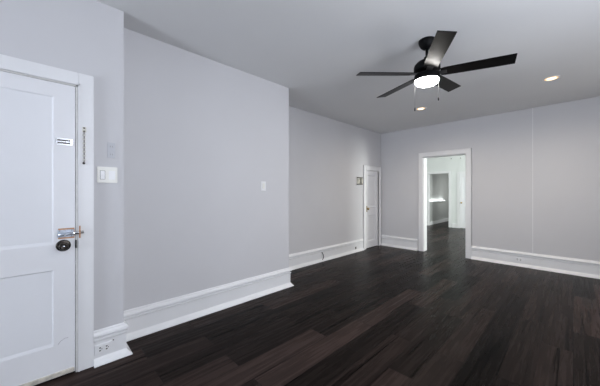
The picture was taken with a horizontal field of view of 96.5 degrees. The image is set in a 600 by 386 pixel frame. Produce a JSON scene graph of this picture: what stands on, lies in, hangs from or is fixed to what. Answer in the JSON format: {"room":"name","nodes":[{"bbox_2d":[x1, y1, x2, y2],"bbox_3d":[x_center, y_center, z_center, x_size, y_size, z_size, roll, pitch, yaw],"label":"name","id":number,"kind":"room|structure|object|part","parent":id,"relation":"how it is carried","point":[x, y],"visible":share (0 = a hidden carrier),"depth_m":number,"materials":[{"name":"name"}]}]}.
{"room":"empty living room","nodes":[
{"label":"empty living room","id":0,"kind":"room"},
{"bbox_2d":[0,0,380,330],"bbox_3d":[-1.467,-0.075,2.742,10.142,2.690,1.029,0,0,-44],"label":"wall","id":1,"kind":"structure","parent":0,"point":[196,138],"depth_m":2.69,"materials":[{"name":"grey paint"}]},
{"bbox_2d":[0,71,83,385],"bbox_3d":[-1.869,0.256,1.601,0.900,2.004,0.096,0,0,-44],"label":"door","id":2,"kind":"structure","parent":1,"relation":"in","point":[37,116],"depth_m":1.75,"materials":[{"name":"white paint"}]},
{"bbox_3d":[-1.893,-0.148,1.591,0.629,1.006,0.005,0,0,-44],"label":"panel","id":3,"kind":"part","parent":2,"relation":"part of","materials":[{"name":"white paint"}]},
{"bbox_3d":[-1.893,0.784,1.591,0.629,0.516,0.005,0,0,-44],"label":"panel","id":4,"kind":"part","parent":2,"relation":"part of","materials":[{"name":"white paint"}]},
{"bbox_3d":[-1.609,0.365,1.822,0.054,0.054,0.043,0,0,-44],"label":"knob","id":5,"kind":"part","parent":2,"relation":"part of","materials":[{"name":"grey metal"}]},
{"bbox_3d":[-1.621,-0.349,1.843,0.088,0.044,0.008,0,0,-44],"label":"track rail","id":6,"kind":"part","parent":2,"relation":"part of","materials":[{"name":"silver metal"}]},
{"bbox_3d":[-1.619,0.283,1.855,0.085,0.072,0.003,0,0,-44],"label":"bolt plate","id":7,"kind":"part","parent":2,"relation":"part of","materials":[{"name":"silver metal"}]},
{"bbox_2d":[0,54,93,371],"bbox_3d":[-1.922,0.211,1.617,1.066,2.117,0.141,0,0,-44],"label":"door frame","id":8,"kind":"structure","parent":1,"relation":"attached to","point":[83,84],"depth_m":1.91,"materials":[{"name":"white paint"}]},
{"bbox_2d":[82,127,85,163],"bbox_3d":[-1.539,-0.335,1.911,0.022,0.267,0.014,0,0,-44],"label":"chain","id":9,"kind":"object","parent":1,"relation":"hanging from","point":[83,128],"visible":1,"depth_m":1.91,"materials":[{"name":"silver metal"}]},
{"bbox_2d":[95,340,111,354],"bbox_3d":[-1.465,1.159,1.995,0.105,0.070,0.012,0,0,-44],"label":"wall outlet","id":10,"kind":"object","parent":1,"relation":"attached to","point":[107,346],"visible":1,"depth_m":1.99,"materials":[{"name":"white paint"}]},
{"bbox_2d":[98,345,102,352],"bbox_3d":[-1.478,1.159,1.979,0.030,0.050,0.005,0,0,-44],"label":"receptacle","id":11,"kind":"object","parent":10,"relation":"attached to","point":[100,347],"depth_m":1.98,"materials":[{"name":"white plastic"}]},
{"bbox_2d":[104,343,108,350],"bbox_3d":[-1.449,1.159,2.007,0.030,0.050,0.005,0,0,-44],"label":"receptacle","id":12,"kind":"object","parent":10,"relation":"attached to","point":[106,345],"depth_m":2.00,"materials":[{"name":"white plastic"}]},
{"bbox_2d":[97,166,116,182],"bbox_3d":[-1.454,-0.133,2.022,0.127,0.120,0.018,0,0,-44],"label":"switch plate","id":13,"kind":"object","parent":1,"relation":"attached to","point":[104,174],"visible":1,"depth_m":2.02,"materials":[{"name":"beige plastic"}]},
{"bbox_2d":[100,171,104,178],"bbox_3d":[-1.476,-0.131,2.002,0.027,0.062,0.002,0,0,-44],"label":"switch","id":14,"kind":"object","parent":13,"relation":"attached to","point":[102,173],"depth_m":2.00,"materials":[{"name":"white plastic"}]},
{"bbox_2d":[107,142,114,157],"bbox_3d":[-1.440,-0.321,2.043,0.050,0.118,0.007,0,0,-44],"label":"blank wall plate","id":15,"kind":"object","parent":1,"relation":"attached to","point":[110,146],"visible":1,"depth_m":2.04,"materials":[{"name":"grey paint"}]},
{"bbox_2d":[94,320,132,367],"bbox_3d":[-1.500,1.145,2.120,0.240,0.250,0.287,0,0,-44],"label":"baseboard","id":16,"kind":"structure","parent":1,"relation":"attached to","point":[118,332],"depth_m":2.04,"materials":[{"name":"white paint"}]},
{"bbox_2d":[124,239,363,340],"bbox_3d":[-0.072,1.145,4.081,4.665,0.250,0.616,0,0,-44],"label":"baseboard","id":17,"kind":"structure","parent":1,"relation":"attached to","point":[144,320],"depth_m":2.91,"materials":[{"name":"white paint"}]},
{"bbox_2d":[261,181,265,190],"bbox_3d":[-0.455,-0.081,3.337,0.076,0.115,0.011,0,0,-44],"label":"light switch","id":18,"kind":"object","parent":1,"relation":"attached to","point":[263,183],"visible":1,"depth_m":3.33,"materials":[{"name":"white plastic"}]},
{"bbox_2d":[357,177,362,184],"bbox_3d":[1.300,-0.250,5.804,0.180,0.170,0.055,0,0,-44],"label":"door chime","id":19,"kind":"object","parent":1,"relation":"attached to","point":[359,179],"visible":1,"depth_m":5.80,"materials":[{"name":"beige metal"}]},
{"bbox_2d":[366,171,377,247],"bbox_3d":[1.671,0.385,6.196,0.522,1.751,0.103,0,0,-44],"label":"door","id":20,"kind":"structure","parent":1,"relation":"in","point":[371,176],"depth_m":6.22,"materials":[{"name":"white paint"}]},
{"bbox_3d":[1.660,-0.025,6.208,0.352,0.730,0.010,0,0,-44],"label":"panel","id":21,"kind":"part","parent":20,"relation":"part of","materials":[{"name":"white paint"}]},
{"bbox_3d":[1.660,0.818,6.208,0.352,0.585,0.010,0,0,-44],"label":"panel","id":22,"kind":"part","parent":20,"relation":"part of","materials":[{"name":"white paint"}]},
{"bbox_2d":[363,165,380,249],"bbox_3d":[1.649,0.333,6.219,0.750,1.875,0.110,0,0,-44],"label":"door frame","id":23,"kind":"structure","parent":1,"relation":"attached to","point":[365,167],"depth_m":6.12,"materials":[{"name":"white paint"}]},
{"bbox_2d":[34,221,599,385],"bbox_3d":[2.737,1.320,4.851,19.300,0.100,6.100,0,0,-44],"label":"floor","id":24,"kind":"structure","parent":0,"point":[380,315],"depth_m":2.41,"materials":[{"name":"brown wood"}]},
{"bbox_2d":[96,0,599,133],"bbox_3d":[-0.106,-1.470,1.296,10.262,0.100,5.000,0,0,-44],"label":"ceiling","id":25,"kind":"structure","parent":0,"point":[316,50],"depth_m":2.57,"materials":[{"name":"paint"}]},
{"bbox_2d":[356,30,517,110],"bbox_3d":[1.217,-1.101,2.517,1.248,0.638,1.280,0,0,-44],"label":"ceiling fan","id":26,"kind":"object","parent":25,"relation":"hanging from","point":[426,73],"visible":1,"depth_m":2.40,"materials":[{"name":"black metal"}]},
{"bbox_3d":[0.801,-1.094,2.476,0.540,0.045,0.128,0,0,-4],"label":"blade","id":27,"kind":"part","parent":26,"relation":"part of","materials":[{"name":"black wood"}]},
{"bbox_3d":[1.042,-1.106,2.858,0.128,0.033,0.540,0,0,-22],"label":"blade","id":28,"kind":"part","parent":26,"relation":"part of","materials":[{"name":"black wood"}]},
{"bbox_3d":[1.093,-1.118,2.127,0.128,0.045,0.540,0,0,14],"label":"blade","id":29,"kind":"part","parent":26,"relation":"part of","materials":[{"name":"black wood"}]},
{"bbox_3d":[1.480,-1.121,2.748,0.540,0.049,0.128,0,0,-40],"label":"blade","id":30,"kind":"part","parent":26,"relation":"part of","materials":[{"name":"black wood"}]},
{"bbox_3d":[1.511,-1.088,2.296,0.540,0.052,0.128,0,0,32],"label":"blade","id":31,"kind":"part","parent":26,"relation":"part of","materials":[{"name":"black wood"}]},
{"bbox_2d":[542,75,560,81],"bbox_3d":[3.130,-1.417,3.332,0.174,0.006,0.174,0,0,-44],"label":"recessed light","id":32,"kind":"object","parent":25,"relation":"in","point":[551,78],"visible":1,"depth_m":3.33,"materials":[{"name":"white plastic"}]},
{"bbox_2d":[430,173,447,221],"bbox_3d":[6.902,-0.075,11.417,4.160,2.690,1.950,0,0,-44],"label":"wall","id":33,"kind":"structure","parent":0,"point":[438,183],"depth_m":11.19,"materials":[{"name":"grey paint"}]},
{"bbox_2d":[430,218,447,224],"bbox_3d":[6.347,1.205,11.698,3.760,0.130,0.050,0,0,-44],"label":"baseboard","id":34,"kind":"structure","parent":33,"relation":"attached to","point":[445,219],"depth_m":11.09,"materials":[{"name":"white paint"}]},
{"bbox_2d":[427,155,464,226],"bbox_3d":[6.528,-0.075,8.740,0.120,2.690,5.850,0,0,-44],"label":"wall","id":35,"kind":"structure","parent":0,"point":[456,164],"depth_m":9.69,"materials":[{"name":"paint"}]},
{"bbox_2d":[427,171,450,226],"bbox_3d":[5.218,0.240,10.066,0.138,2.060,0.872,0,0,-44],"label":"door frame","id":36,"kind":"structure","parent":35,"relation":"attached to","point":[436,172],"depth_m":9.95,"materials":[{"name":"white paint"}]},
{"bbox_2d":[457,171,464,227],"bbox_3d":[5.944,0.265,9.274,0.068,2.010,0.890,0,0,-44],"label":"door frame","id":37,"kind":"structure","parent":35,"relation":"attached to","point":[463,172],"depth_m":9.53,"materials":[{"name":"white paint"}]},
{"bbox_2d":[460,174,464,227],"bbox_3d":[5.917,0.301,9.247,0.101,1.918,0.726,0,0,-44],"label":"door","id":38,"kind":"structure","parent":35,"relation":"in","point":[462,176],"depth_m":9.45,"materials":[{"name":"white paint"}]},
{"bbox_3d":[5.926,-0.110,9.256,0.005,0.840,0.526,0,0,-44],"label":"panel","id":39,"kind":"part","parent":38,"relation":"part of","materials":[{"name":"white paint"}]},
{"bbox_3d":[5.926,0.780,9.256,0.005,0.580,0.526,0,0,-44],"label":"panel","id":40,"kind":"part","parent":38,"relation":"part of","materials":[{"name":"white paint"}]},
{"bbox_2d":[381,96,599,260],"bbox_3d":[3.513,-0.075,5.016,0.175,2.690,4.750,0,0,-44],"label":"wall","id":41,"kind":"structure","parent":0,"point":[566,135],"depth_m":4.62,"materials":[{"name":"grey paint"}]},
{"bbox_2d":[381,235,417,250],"bbox_3d":[2.267,1.145,6.149,0.060,0.250,0.856,0,0,-44],"label":"baseboard","id":42,"kind":"structure","parent":41,"relation":"attached to","point":[391,241],"depth_m":6.12,"materials":[{"name":"white paint"}]},
{"bbox_2d":[419,148,471,258],"bbox_3d":[2.992,0.209,5.533,0.195,2.122,0.991,0,0,-44],"label":"door frame","id":43,"kind":"structure","parent":41,"relation":"attached to","point":[467,152],"depth_m":5.47,"materials":[{"name":"white paint"}]},
{"bbox_2d":[515,257,522,261],"bbox_3d":[3.772,1.155,4.612,0.012,0.070,0.114,0,0,-44],"label":"wall outlet","id":44,"kind":"object","parent":41,"relation":"attached to","point":[516,258],"visible":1,"depth_m":4.61,"materials":[{"name":"white paint"}]},
{"bbox_2d":[532,108,532,253],"bbox_3d":[3.907,-0.198,4.493,0.013,2.445,0.009,0,0,-44],"label":"trim","id":45,"kind":"structure","parent":41,"relation":"attached to","point":[532,108],"depth_m":4.49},
{"bbox_2d":[471,246,599,278],"bbox_3d":[4.185,1.145,4.181,0.072,0.250,2.616,0,0,-44],"label":"baseboard","id":46,"kind":"structure","parent":41,"relation":"attached to","point":[571,266],"depth_m":4.40,"materials":[{"name":"white paint"}]}
]}

